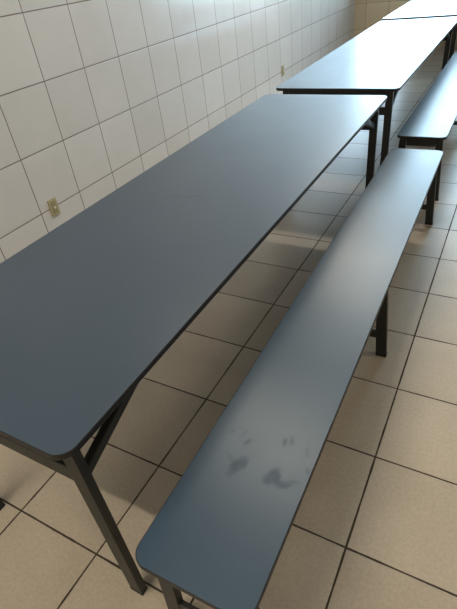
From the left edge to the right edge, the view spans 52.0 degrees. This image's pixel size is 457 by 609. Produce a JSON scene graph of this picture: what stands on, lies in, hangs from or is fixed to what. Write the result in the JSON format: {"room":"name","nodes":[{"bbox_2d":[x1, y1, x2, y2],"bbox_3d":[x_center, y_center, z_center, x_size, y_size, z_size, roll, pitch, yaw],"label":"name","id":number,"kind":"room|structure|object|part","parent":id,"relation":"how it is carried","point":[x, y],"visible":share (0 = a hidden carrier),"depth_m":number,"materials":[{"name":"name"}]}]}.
{"room":"eatery","nodes":[
{"label":"eatery","id":0,"kind":"room"},
{"bbox_2d":[0,0,354,262],"bbox_3d":[-1.176,-1.899,2.748,0.150,3.100,13.176,13,41,26],"label":"wall","id":1,"kind":"structure","parent":0,"point":[95,94],"depth_m":3.47,"materials":[{"name":"tile"}]},
{"bbox_2d":[47,197,60,216],"bbox_3d":[-1.172,-0.655,3.150,0.013,0.116,0.072,13,41,26],"label":"wall outlet","id":2,"kind":"object","parent":1,"relation":"attached to","point":[52,203],"visible":1,"depth_m":3.15,"materials":[{"name":"plastic"}]},
{"bbox_2d":[0,47,456,608],"bbox_3d":[2.418,0.179,2.006,7.946,0.120,13.476,13,41,26],"label":"floor","id":3,"kind":"structure","parent":0,"point":[374,526],"depth_m":1.81,"materials":[{"name":"tile"}]},
{"bbox_2d":[0,94,386,595],"bbox_3d":[0.000,-0.266,2.317,0.827,0.750,2.824,13,41,26],"label":"dining table","id":4,"kind":"object","parent":3,"relation":"on","point":[88,308],"visible":0.88,"depth_m":1.55,"materials":[{"name":"laminate"}]},
{"bbox_3d":[-0.318,0.589,1.237,0.046,0.726,0.024,13,41,26],"label":"leg","id":5,"kind":"part","parent":4,"relation":"part of","materials":[{"name":"paint"}]},
{"bbox_3d":[0.921,-0.913,3.026,0.046,0.726,0.024,13,41,26],"label":"leg","id":6,"kind":"part","parent":4,"relation":"part of","materials":[{"name":"paint"}]},
{"bbox_2d":[135,148,442,608],"bbox_3d":[0.565,0.006,2.099,0.333,0.450,2.782,13,41,25],"label":"bench","id":7,"kind":"object","parent":3,"relation":"on","point":[218,539],"visible":1,"depth_m":1.36,"materials":[{"name":"laminate"}]},
{"bbox_3d":[-0.157,0.748,1.246,0.075,0.426,0.024,13,41,25],"label":"leg","id":8,"kind":"part","parent":7,"relation":"part of","materials":[{"name":"paint"}]},
{"bbox_3d":[0.664,0.053,2.028,0.075,0.426,0.024,13,41,25],"label":"leg","id":9,"kind":"part","parent":7,"relation":"part of","materials":[{"name":"paint"}]},
{"bbox_3d":[1.270,-0.703,2.933,0.075,0.426,0.024,13,41,25],"label":"leg","id":10,"kind":"part","parent":7,"relation":"part of","materials":[{"name":"paint"}]},
{"bbox_2d":[276,16,456,164],"bbox_3d":[1.454,-2.016,4.399,0.860,0.750,3.037,13,41,26],"label":"dining table","id":11,"kind":"object","parent":3,"relation":"on","point":[380,60],"visible":0.7,"depth_m":3.67,"materials":[{"name":"laminate"}]},
{"bbox_3d":[1.082,-1.088,3.232,0.046,0.726,0.024,13,41,26],"label":"leg","id":12,"kind":"part","parent":11,"relation":"part of","materials":[{"name":"paint"}]},
{"bbox_3d":[2.325,-2.597,5.029,0.046,0.726,0.024,13,41,26],"label":"leg","id":13,"kind":"part","parent":11,"relation":"part of","materials":[{"name":"paint"}]},
{"bbox_2d":[382,0,456,60],"bbox_3d":[2.773,-3.622,6.305,0.862,0.760,2.475,13,41,26],"label":"dining table","id":14,"kind":"object","parent":3,"relation":"on","point":[414,9],"visible":0.49,"depth_m":5.54,"materials":[{"name":"laminate"}]},
{"bbox_3d":[2.547,-2.870,5.347,0.046,0.736,0.024,13,41,26],"label":"leg","id":15,"kind":"part","parent":14,"relation":"part of","materials":[{"name":"paint"}]},
{"bbox_2d":[397,52,456,200],"bbox_3d":[1.944,-1.718,4.162,0.334,0.450,2.793,13,41,26],"label":"bench","id":16,"kind":"object","parent":3,"relation":"on","point":[431,122],"visible":0.83,"depth_m":3.38,"materials":[{"name":"laminate"}]},
{"bbox_3d":[1.198,-0.969,3.303,0.075,0.426,0.024,13,41,26],"label":"leg","id":17,"kind":"part","parent":16,"relation":"part of","materials":[{"name":"paint"}]},
{"bbox_3d":[1.921,-1.891,4.034,0.309,0.018,2.790,13,41,26],"label":"seat","id":18,"kind":"part","parent":16,"relation":"part of","materials":[{"name":"laminate"}]},
{"bbox_3d":[1.422,-0.917,3.192,0.075,0.426,0.024,13,41,26],"label":"leg","id":19,"kind":"part","parent":16,"relation":"part of","materials":[{"name":"paint"}]},
{"bbox_2d":[353,0,456,47],"bbox_3d":[5.362,-4.889,5.560,7.946,3.100,0.150,13,41,26],"label":"wall","id":20,"kind":"structure","parent":0,"point":[367,13],"depth_m":7.63,"materials":[{"name":"tile"}]}
]}

